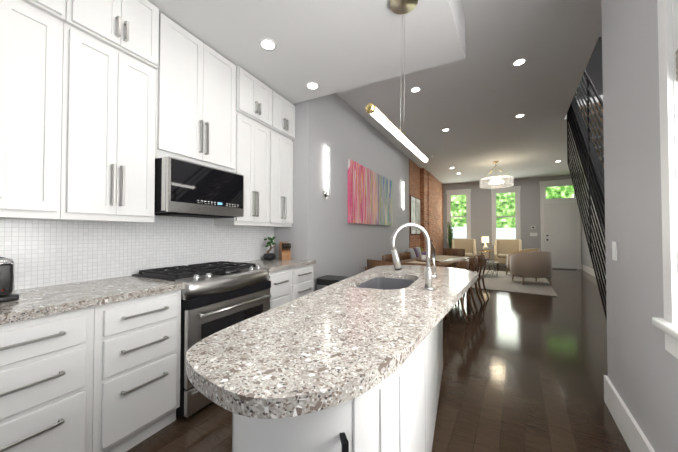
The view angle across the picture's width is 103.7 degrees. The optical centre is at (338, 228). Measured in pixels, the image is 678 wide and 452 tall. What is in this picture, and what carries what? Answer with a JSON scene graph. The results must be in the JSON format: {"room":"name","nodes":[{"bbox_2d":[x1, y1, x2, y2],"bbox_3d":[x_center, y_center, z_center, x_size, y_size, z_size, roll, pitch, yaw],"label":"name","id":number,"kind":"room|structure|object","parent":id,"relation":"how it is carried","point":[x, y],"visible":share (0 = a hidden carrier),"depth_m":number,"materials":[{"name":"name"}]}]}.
{"room":"kitchen","nodes":[
{"label":"kitchen","id":0,"kind":"room"},
{"bbox_2d":[148,0,464,103],"bbox_3d":[-0.951,-1.843,0.868,2.360,0.460,4.810,0,-1,27],"label":"ceiling","id":1,"kind":"structure","parent":0,"point":[329,47],"depth_m":2.22,"materials":[{"name":"white paint"}]},
{"bbox_2d":[259,38,276,50],"bbox_3d":[-0.613,-1.585,2.300,0.150,0.008,0.150,0,-1,27],"label":"recessed light","id":2,"kind":"object","parent":1,"relation":"in","point":[267,44],"visible":1,"depth_m":2.29,"materials":[{"name":"white"}]},
{"bbox_2d":[306,82,318,89],"bbox_3d":[-0.291,-1.574,2.943,0.150,0.008,0.150,0,-1,27],"label":"recessed light","id":3,"kind":"object","parent":1,"relation":"in","point":[312,85],"visible":1,"depth_m":2.93,"materials":[{"name":"white plastic"}]},
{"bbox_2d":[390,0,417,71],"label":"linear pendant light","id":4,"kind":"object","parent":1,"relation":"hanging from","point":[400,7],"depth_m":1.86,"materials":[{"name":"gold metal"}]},
{"bbox_2d":[274,93,408,291],"bbox_3d":[1.551,-0.272,7.440,1.331,3.280,9.150,0,-1,27],"label":"wall","id":5,"kind":"structure","parent":0,"point":[326,235],"depth_m":3.87,"materials":[{"name":"grey paint"}]},
{"bbox_2d":[253,90,294,226],"bbox_3d":[-0.790,-0.797,3.260,0.376,1.548,0.428,0,-1,27],"label":"upper cabinet","id":6,"kind":"object","parent":5,"relation":"attached to","point":[282,132],"visible":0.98,"depth_m":3.17,"materials":[{"name":"white wood"}]},
{"bbox_2d":[323,147,330,196],"bbox_3d":[-0.160,-0.764,3.602,0.070,0.685,0.100,0,-1,27],"label":"sconce","id":7,"kind":"object","parent":5,"relation":"attached to","point":[325,193],"visible":1,"depth_m":3.61,"materials":[{"name":"white glass"}]},
{"bbox_2d":[348,159,391,225],"bbox_3d":[0.659,-0.572,5.051,0.038,1.000,2.036,-1,-1,30],"label":"painting","id":8,"kind":"object","parent":5,"relation":"attached to","point":[369,196],"visible":1,"depth_m":4.78},
{"bbox_2d":[401,182,404,210],"bbox_3d":[1.603,-0.805,6.668,0.070,0.740,0.100,0,-1,27],"label":"sconce","id":9,"kind":"object","parent":5,"relation":"attached to","point":[402,208],"visible":1,"depth_m":6.67,"materials":[{"name":"white glass"}]},
{"bbox_2d":[126,265,630,451],"bbox_3d":[2.867,1.375,4.266,7.100,0.120,14.400,0,-1,27],"label":"floor","id":10,"kind":"structure","parent":0,"point":[523,372],"depth_m":2.20,"materials":[{"name":"brown wood"}]},
{"bbox_2d":[0,307,93,451],"bbox_3d":[-1.614,0.826,1.254,0.669,0.874,0.504,0,-1,27],"label":"base cabinet","id":11,"kind":"object","parent":10,"relation":"on","point":[46,383],"visible":0.98,"depth_m":1.20,"materials":[{"name":"white wood"}]},
{"bbox_2d":[0,276,184,324],"bbox_3d":[-1.526,0.372,1.452,0.656,0.040,0.997,0,-1,27],"label":"countertop","id":12,"kind":"structure","parent":11,"relation":"on","point":[32,303],"depth_m":1.43,"materials":[{"name":"stone"}]},
{"bbox_2d":[0,257,18,301],"bbox_3d":[-1.774,0.149,1.245,0.370,0.395,0.299,0,-1,27],"label":"toaster","id":13,"kind":"object","parent":12,"relation":"on","point":[7,276],"visible":1,"depth_m":1.27,"materials":[{"name":"silver metal"}]},
{"bbox_2d":[92,290,180,451],"bbox_3d":[-1.399,0.834,1.683,0.669,0.874,0.452,0,-1,27],"label":"base cabinet","id":14,"kind":"object","parent":10,"relation":"on","point":[136,372],"visible":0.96,"depth_m":1.51,"materials":[{"name":"white wood"}]},
{"bbox_2d":[132,261,271,417],"bbox_3d":[-1.082,0.801,2.234,0.740,0.959,0.805,0,-1,27],"label":"range","id":15,"kind":"object","parent":10,"relation":"on","point":[217,296],"visible":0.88,"depth_m":1.95,"materials":[{"name":"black metal"}]},
{"bbox_2d":[232,413,317,451],"bbox_3d":[0.233,0.831,1.522,0.609,0.875,1.960,0,-1,27],"label":"panel","id":16,"kind":"object","parent":10,"relation":"on","point":[246,437],"depth_m":0.65,"materials":[{"name":"wood"}]},
{"bbox_2d":[186,265,477,451],"bbox_3d":[0.354,0.374,1.598,0.886,0.040,2.394,0,-1,27],"label":"kitchen island","id":17,"kind":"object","parent":16,"relation":"on","point":[344,365],"depth_m":0.74,"materials":[{"name":"beige stone"}]},
{"bbox_2d":[358,277,413,288],"bbox_3d":[0.335,0.492,1.857,0.394,0.212,0.684,0,-1,27],"label":"sink","id":18,"kind":"object","parent":17,"relation":"in","point":[375,282],"depth_m":2.16,"materials":[{"name":"grey metal"}]},
{"bbox_2d":[391,223,437,289],"bbox_3d":[0.435,0.159,1.540,0.243,0.387,0.149,0,-1,27],"label":"faucet","id":19,"kind":"object","parent":17,"relation":"on","point":[429,275],"visible":1,"depth_m":1.53,"materials":[{"name":"silver metal"}]},
{"bbox_2d":[269,269,289,309],"bbox_3d":[-0.852,0.852,2.776,0.669,0.874,0.363,0,-1,27],"label":"base cabinet","id":20,"kind":"object","parent":10,"relation":"on","point":[280,287],"visible":0.25,"depth_m":2.64,"materials":[{"name":"white wood"}]},
{"bbox_2d":[290,264,312,300],"bbox_3d":[-0.665,0.859,3.149,0.669,0.874,0.466,0,-1,27],"label":"base cabinet","id":21,"kind":"object","parent":10,"relation":"on","point":[301,281],"visible":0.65,"depth_m":2.97,"materials":[{"name":"white wood"}]},
{"bbox_2d":[235,258,315,271],"bbox_3d":[-0.754,0.398,2.996,0.656,0.040,0.834,0,-1,27],"label":"countertop","id":22,"kind":"structure","parent":21,"relation":"on","point":[276,264],"depth_m":2.94,"materials":[{"name":"stone"}]},
{"bbox_2d":[263,236,275,259],"bbox_3d":[-0.840,0.238,3.229,0.165,0.286,0.154,0,-1,27],"label":"bonsai plant","id":23,"kind":"object","parent":22,"relation":"on","point":[269,256],"visible":1,"depth_m":3.20,"materials":[{"name":"green plant"}]},
{"bbox_2d":[279,242,291,259],"bbox_3d":[-0.655,0.274,3.264,0.110,0.216,0.205,1,-1,-28],"label":"knife block","id":24,"kind":"object","parent":22,"relation":"on","point":[284,251],"visible":1,"depth_m":3.23,"materials":[{"name":"brown wood"}]},
{"bbox_2d":[317,275,348,289],"bbox_3d":[-0.040,0.960,3.368,0.429,0.671,0.308,0,-1,27],"label":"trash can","id":25,"kind":"object","parent":10,"relation":"on","point":[325,281],"visible":0.25,"depth_m":3.30,"materials":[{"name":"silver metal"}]},
{"bbox_2d":[382,254,392,261],"bbox_3d":[1.041,0.906,4.805,0.555,0.844,0.520,-1,-1,38],"label":"dining chair","id":26,"kind":"object","parent":10,"relation":"on","point":[387,257],"visible":0.08,"depth_m":4.99,"materials":[{"name":"brown wood"}]},
{"bbox_2d":[399,252,410,259],"bbox_3d":[1.468,0.915,5.360,0.555,0.844,0.520,-1,-1,38],"label":"dining chair","id":27,"kind":"object","parent":10,"relation":"on","point":[404,255],"visible":0.21,"depth_m":5.57,"materials":[{"name":"brown wood"}]},
{"bbox_2d":[365,259,449,321],"bbox_3d":[0.954,0.889,3.832,1.136,0.844,0.555,-1,-1,38],"label":"bench","id":28,"kind":"object","parent":10,"relation":"on","point":[372,263],"visible":0.1,"depth_m":3.81,"materials":[{"name":"brown wood"}]},
{"bbox_2d":[400,255,471,294],"bbox_3d":[1.731,0.944,4.841,0.840,0.760,2.040,-1,-1,38],"label":"dining table","id":29,"kind":"object","parent":10,"relation":"on","point":[450,262],"visible":0.17,"depth_m":4.67,"materials":[{"name":"brown wood"}]},
{"bbox_2d":[408,240,456,263],"bbox_3d":[1.731,0.387,4.851,0.400,0.354,2.000,-1,-1,38],"label":"centerpiece","id":30,"kind":"object","parent":29,"relation":"on","point":[422,260],"visible":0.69,"depth_m":4.54,"materials":[{"name":"beige fabric"}]},
{"bbox_2d":[445,222,456,247],"bbox_3d":[4.482,0.566,10.639,0.464,1.714,0.401,0,-1,27],"label":"floor plant","id":31,"kind":"object","parent":10,"relation":"on","point":[450,233],"visible":0.71,"depth_m":10.67,"materials":[{"name":"green plant"}]},
{"bbox_2d":[443,248,464,255],"bbox_3d":[2.393,0.891,5.702,0.468,0.904,0.555,-1,-1,38],"label":"dining chair","id":32,"kind":"object","parent":10,"relation":"on","point":[452,252],"visible":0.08,"depth_m":5.89,"materials":[{"name":"brown wood"}]},
{"bbox_2d":[452,239,476,257],"bbox_3d":[4.701,0.894,10.026,0.820,0.997,0.889,0,-1,23],"label":"armchair","id":33,"kind":"object","parent":10,"relation":"on","point":[468,246],"visible":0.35,"depth_m":10.22,"materials":[{"name":"beige fabric"}]},
{"bbox_2d":[456,259,474,322],"bbox_3d":[1.705,0.893,4.029,0.555,0.844,0.520,-1,-1,38],"label":"dining chair","id":34,"kind":"object","parent":10,"relation":"on","point":[464,265],"visible":0.27,"depth_m":3.79,"materials":[{"name":"brown wood"}]},
{"bbox_2d":[467,256,482,311],"bbox_3d":[2.108,0.902,4.552,0.555,0.844,0.520,-1,-1,38],"label":"dining chair","id":35,"kind":"object","parent":10,"relation":"on","point":[474,264],"visible":0.4,"depth_m":4.33,"materials":[{"name":"brown wood"}]},
{"bbox_2d":[475,254,488,302],"bbox_3d":[2.510,0.910,5.075,0.555,0.844,0.520,-1,-1,38],"label":"dining chair","id":36,"kind":"object","parent":10,"relation":"on","point":[482,259],"visible":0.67,"depth_m":4.84,"materials":[{"name":"brown wood"}]},
{"bbox_2d":[478,250,492,266],"bbox_3d":[5.400,1.114,9.824,0.480,0.590,0.480,0,-1,27],"label":"side table","id":37,"kind":"object","parent":10,"relation":"on","point":[489,251],"visible":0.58,"depth_m":9.66,"materials":[{"name":"gold metal"}]},
{"bbox_2d":[482,237,488,250],"bbox_3d":[5.400,0.563,9.834,0.230,0.510,0.230,0,-1,27],"label":"table lamp","id":38,"kind":"object","parent":37,"relation":"on","point":[485,240],"visible":1,"depth_m":9.75,"materials":[{"name":"white ceramic"}]},
{"bbox_2d":[494,239,521,265],"bbox_3d":[5.984,0.884,9.440,0.820,0.997,0.889,-1,-1,32],"label":"armchair","id":39,"kind":"object","parent":10,"relation":"on","point":[503,248],"visible":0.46,"depth_m":9.61,"materials":[{"name":"beige fabric"}]},
{"bbox_2d":[472,270,557,296],"bbox_3d":[4.170,1.355,7.254,2.440,0.016,3.370,-1,-1,34],"label":"rug","id":40,"kind":"object","parent":10,"relation":"on","point":[501,281],"visible":0.5,"depth_m":6.34,"materials":[{"name":"beige carpet"}]},
{"bbox_2d":[484,259,500,276],"bbox_3d":[4.138,1.125,7.772,1.058,0.457,1.024,0,-1,27],"label":"coffee table","id":41,"kind":"object","parent":40,"relation":"on","point":[491,262],"visible":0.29,"depth_m":7.47,"materials":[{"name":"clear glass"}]},
{"bbox_2d":[506,248,539,277],"bbox_3d":[5.274,0.952,7.665,0.837,0.799,0.840,0,-1,27],"label":"velvet armchair","id":42,"kind":"object","parent":40,"relation":"on","point":[520,251],"visible":0.33,"depth_m":7.47,"materials":[{"name":"brown fabric"}]},
{"bbox_2d":[510,251,551,285],"bbox_3d":[4.662,0.932,6.496,0.839,0.799,0.803,0,-1,27],"label":"velvet armchair","id":43,"kind":"object","parent":40,"relation":"on","point":[536,264],"visible":1,"depth_m":6.17,"materials":[{"name":"brown fabric"}]},
{"bbox_2d":[552,268,576,269],"bbox_3d":[7.694,1.391,9.153,0.840,0.011,0.420,0,-1,27],"label":"doormat","id":44,"kind":"object","parent":10,"relation":"on","point":[564,268],"visible":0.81,"depth_m":9.14,"materials":[{"name":"black plastic"}]},
{"bbox_2d":[568,97,604,231],"bbox_3d":[3.280,-0.461,2.604,1.080,3.596,4.130,-1,-1,34],"label":"flight","id":45,"kind":"object","parent":10,"relation":"on","point":[598,113],"depth_m":3.65,"materials":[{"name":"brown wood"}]},
{"bbox_2d":[567,70,606,321],"bbox_3d":[3.075,-0.969,3.295,0.013,4.533,5.021,-1,-1,34],"label":"stair railing","id":46,"kind":"object","parent":45,"relation":"attached to","point":[589,175],"visible":0.4,"depth_m":3.21,"materials":[{"name":"black metal"}]},
{"bbox_3d":[2.242,1.146,7.266,0.543,0.440,1.600,0,-1,27],"label":"bench","id":47,"kind":"object","parent":10,"relation":"on","visible":0},
{"bbox_2d":[406,248,415,257],"bbox_3d":[1.865,0.703,6.847,0.236,0.377,0.380,0,-1,27],"label":"pillow","id":48,"kind":"object","parent":47,"relation":"on","point":[412,251],"visible":0.48,"depth_m":6.71,"materials":[{"name":"grey fabric"}]},
{"bbox_2d":[416,247,421,256],"bbox_3d":[2.214,0.714,7.455,0.236,0.377,0.380,0,-1,27],"label":"pillow","id":49,"kind":"object","parent":47,"relation":"on","point":[419,251],"visible":0.33,"depth_m":7.31,"materials":[{"name":"grey fabric"}]},
{"bbox_2d":[409,159,420,248],"bbox_3d":[2.337,-0.261,8.014,0.032,3.278,1.705,-1,-1,30],"label":"brick wall","id":50,"kind":"structure","parent":0,"point":[414,188],"depth_m":7.70,"materials":[{"name":"brown brick"}]},
{"bbox_2d":[410,195,415,234],"bbox_3d":[2.098,-0.370,7.543,0.023,1.080,0.522,-1,-1,30],"label":"picture frame","id":51,"kind":"object","parent":50,"relation":"attached to","point":[412,212],"visible":1,"depth_m":7.46,"materials":[{"name":"black metal"}]},
{"bbox_2d":[416,198,419,233],"bbox_3d":[2.385,-0.362,8.042,0.023,1.080,0.532,-1,-1,30],"label":"picture frame","id":52,"kind":"object","parent":50,"relation":"attached to","point":[417,213],"visible":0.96,"depth_m":7.96,"materials":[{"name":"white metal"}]},
{"bbox_2d":[420,168,426,251],"bbox_3d":[2.721,-0.252,8.532,0.118,3.278,0.477,-1,-1,30],"label":"brick wall","id":53,"kind":"structure","parent":0,"point":[423,197],"depth_m":8.35,"materials":[{"name":"brown brick"}]},
{"bbox_2d":[427,172,442,254],"bbox_3d":[3.554,-0.228,9.953,0.209,3.278,2.875,-1,-1,30],"label":"wall","id":54,"kind":"structure","parent":0,"point":[435,209],"depth_m":9.73,"materials":[{"name":"brick"}]},
{"bbox_2d":[336,0,603,183],"bbox_3d":[2.575,-2.115,4.323,6.578,0.300,14.665,0,-1,27],"label":"ceiling","id":55,"kind":"structure","parent":0,"point":[480,96],"depth_m":3.95,"materials":[{"name":"white paint"}]},
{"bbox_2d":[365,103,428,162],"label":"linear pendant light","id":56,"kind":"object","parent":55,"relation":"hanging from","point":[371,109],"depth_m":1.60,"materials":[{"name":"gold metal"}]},
{"bbox_2d":[410,86,420,92],"bbox_3d":[1.087,-1.970,3.782,0.150,0.008,0.150,0,-1,27],"label":"recessed light","id":57,"kind":"object","parent":55,"relation":"in","point":[415,89],"visible":1,"depth_m":3.77,"materials":[{"name":"white plastic"}]},
{"bbox_2d":[480,161,513,188],"bbox_3d":[4.473,-1.554,7.593,0.836,0.710,0.836,0,-1,27],"label":"chandelier","id":58,"kind":"object","parent":55,"relation":"hanging from","point":[503,181],"visible":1,"depth_m":7.36,"materials":[{"name":"gold metal"}]},
{"bbox_2d":[512,58,526,65],"bbox_3d":[2.147,-1.980,3.173,0.150,0.008,0.150,0,-1,27],"label":"recessed light","id":59,"kind":"object","parent":55,"relation":"in","point":[519,61],"visible":1,"depth_m":3.17,"materials":[{"name":"white plastic"}]},
{"bbox_2d":[443,174,581,268],"bbox_3d":[6.100,-0.221,10.419,6.800,3.280,0.250,0,-1,27],"label":"wall","id":60,"kind":"structure","parent":0,"point":[481,215],"depth_m":10.36,"materials":[{"name":"grey paint"}]},
{"bbox_2d":[446,189,470,242],"bbox_3d":[4.870,-0.499,10.861,0.950,2.190,0.070,0,-1,27],"label":"trim","id":61,"kind":"structure","parent":60,"relation":"attached to","point":[468,206],"depth_m":10.78,"materials":[{"name":"white wood"}]},
{"bbox_2d":[451,195,466,237],"bbox_3d":[4.883,-0.503,10.887,0.580,1.810,0.007,0,-1,27],"label":"window","id":62,"kind":"structure","parent":60,"relation":"in","point":[462,230],"depth_m":10.88,"materials":[{"name":"green glass"}]},
{"bbox_2d":[451,193,465,235],"bbox_3d":[4.874,-0.513,10.869,0.580,1.810,0.028,0,-1,27],"label":"window blind","id":63,"kind":"object","parent":62,"relation":"attached to","point":[459,208],"visible":0.85,"depth_m":10.86,"materials":[{"name":"white"}]},
{"bbox_2d":[491,186,520,244],"bbox_3d":[6.337,-0.471,10.126,0.990,2.230,0.070,0,-1,27],"label":"trim","id":64,"kind":"structure","parent":60,"relation":"attached to","point":[516,189],"depth_m":10.09,"materials":[{"name":"white wood"}]},
{"bbox_2d":[496,192,515,238],"bbox_3d":[6.350,-0.476,10.153,0.620,1.850,0.007,0,-1,27],"label":"window","id":65,"kind":"structure","parent":60,"relation":"in","point":[510,233],"depth_m":10.15,"materials":[{"name":"green glass"}]},
{"bbox_2d":[496,191,514,238],"bbox_3d":[6.341,-0.486,10.134,0.620,1.850,0.028,0,-1,27],"label":"window blind","id":66,"kind":"object","parent":65,"relation":"attached to","point":[505,208],"visible":0.92,"depth_m":10.12,"materials":[{"name":"white"}]},
{"bbox_2d":[539,179,580,268],"bbox_3d":[7.804,-0.158,9.410,1.150,3.120,0.028,0,-1,27],"label":"door frame","id":67,"kind":"structure","parent":60,"relation":"attached to","point":[551,183],"depth_m":9.44,"materials":[{"name":"white wood"}]},
{"bbox_2d":[546,185,573,198],"bbox_3d":[7.808,-1.283,9.438,0.790,0.430,0.004,0,-1,27],"label":"window","id":68,"kind":"structure","parent":60,"relation":"in","point":[559,192],"depth_m":9.43,"materials":[{"name":"green glass"}]},
{"bbox_2d":[544,203,576,268],"bbox_3d":[7.788,0.260,9.371,0.882,2.258,0.091,0,-1,27],"label":"front door","id":69,"kind":"structure","parent":60,"relation":"in","point":[560,226],"depth_m":9.36,"materials":[{"name":"white wood"}]},
{"bbox_2d":[575,31,602,99],"bbox_3d":[4.032,-3.530,4.045,1.800,3.120,7.700,-1,-1,34],"label":"wall","id":70,"kind":"structure","parent":0,"point":[593,69],"depth_m":6.78,"materials":[{"name":"grey paint"}]},
{"bbox_2d":[580,156,605,273],"bbox_3d":[5.640,-0.314,4.962,0.200,3.280,10.700,-1,-1,34],"label":"wall","id":71,"kind":"structure","parent":0,"point":[586,257],"depth_m":8.38,"materials":[{"name":"grey"}]},
{"bbox_2d":[583,265,605,280],"bbox_3d":[6.534,1.257,6.473,0.018,0.190,5.850,-1,-1,34],"label":"baseboard","id":72,"kind":"structure","parent":71,"relation":"attached to","point":[589,270],"depth_m":8.07,"materials":[{"name":"white wood"}]},
{"bbox_2d":[601,0,677,451],"bbox_3d":[1.115,-0.406,-0.476,1.300,3.280,5.030,-1,-1,34],"label":"wall","id":73,"kind":"structure","parent":0,"point":[642,363],"depth_m":1.46,"materials":[{"name":"grey paint"}]},
{"bbox_2d":[612,241,617,260],"bbox_3d":[1.832,0.150,1.774,0.012,0.125,0.085,-1,-1,34],"label":"switch plate","id":74,"kind":"object","parent":73,"relation":"attached to","point":[614,250],"visible":0.98,"depth_m":1.76,"materials":[{"name":"white plastic"}]},
{"bbox_2d":[604,375,654,451],"bbox_3d":[0.620,1.145,-0.153,0.751,0.190,5.012,0,-1,27],"label":"baseboard","id":75,"kind":"structure","parent":73,"relation":"attached to","point":[634,437],"depth_m":1.60,"materials":[{"name":"white wood"}]},
{"bbox_2d":[652,317,677,358],"bbox_3d":[1.120,0.447,0.582,0.220,0.130,1.310,-1,-1,34],"label":"window sill","id":76,"kind":"structure","parent":73,"relation":"attached to","point":[669,329],"depth_m":1.09,"materials":[{"name":"white wood"}]},
{"bbox_2d":[657,0,677,324],"bbox_3d":[1.134,-0.740,0.593,0.188,2.285,1.270,-1,-1,34],"label":"window","id":77,"kind":"structure","parent":73,"relation":"in","point":[667,10],"depth_m":1.11,"materials":[{"name":"white"}]},
{"bbox_2d":[676,49,677,81],"bbox_3d":[1.144,-0.094,0.654,0.080,1.294,1.330,-1,-1,34],"label":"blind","id":78,"kind":"object","parent":77,"relation":"attached to","point":[677,65],"depth_m":1.09,"materials":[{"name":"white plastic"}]},
{"bbox_3d":[-2.064,-0.374,1.423,0.250,3.280,4.850,0,-1,27],"label":"wall","id":79,"kind":"structure","parent":0,"visible":0},
{"bbox_2d":[0,0,65,219],"bbox_3d":[-1.754,-0.830,1.334,0.376,1.548,0.472,0,-1,27],"label":"upper cabinet","id":80,"kind":"object","parent":79,"relation":"attached to","point":[31,54],"visible":1,"depth_m":1.38,"materials":[{"name":"white wood"}]},
{"bbox_2d":[51,0,158,222],"bbox_3d":[-1.537,-0.822,1.766,0.376,1.548,0.490,0,-1,27],"label":"upper cabinet","id":81,"kind":"object","parent":79,"relation":"attached to","point":[110,55],"visible":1,"depth_m":1.67,"materials":[{"name":"white wood"}]},
{"bbox_2d":[0,215,273,289],"bbox_3d":[-1.448,0.132,2.359,0.008,0.500,2.609,0,-1,27],"label":"backsplash","id":82,"kind":"structure","parent":79,"relation":"attached to","point":[41,253],"depth_m":1.95,"materials":[{"name":"tile"}]},
{"bbox_2d":[155,13,235,172],"bbox_3d":[-1.276,-1.048,2.318,0.352,1.078,0.720,0,-1,27],"label":"upper cabinet","id":83,"kind":"object","parent":79,"relation":"attached to","point":[195,119],"visible":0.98,"depth_m":2.19,"materials":[{"name":"white wood"}]},
{"bbox_2d":[154,156,243,218],"bbox_3d":[-1.238,-0.300,2.275,0.444,0.402,0.694,0,-1,27],"label":"microwave","id":84,"kind":"object","parent":83,"relation":"attached to","point":[183,188],"visible":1,"depth_m":2.06,"materials":[{"name":"black glass"}]},
{"bbox_2d":[214,66,271,225],"bbox_3d":[-0.995,-0.804,2.850,0.376,1.548,0.486,0,-1,27],"label":"upper cabinet","id":85,"kind":"object","parent":79,"relation":"attached to","point":[253,122],"visible":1,"depth_m":2.76,"materials":[{"name":"white wood"}]}
]}

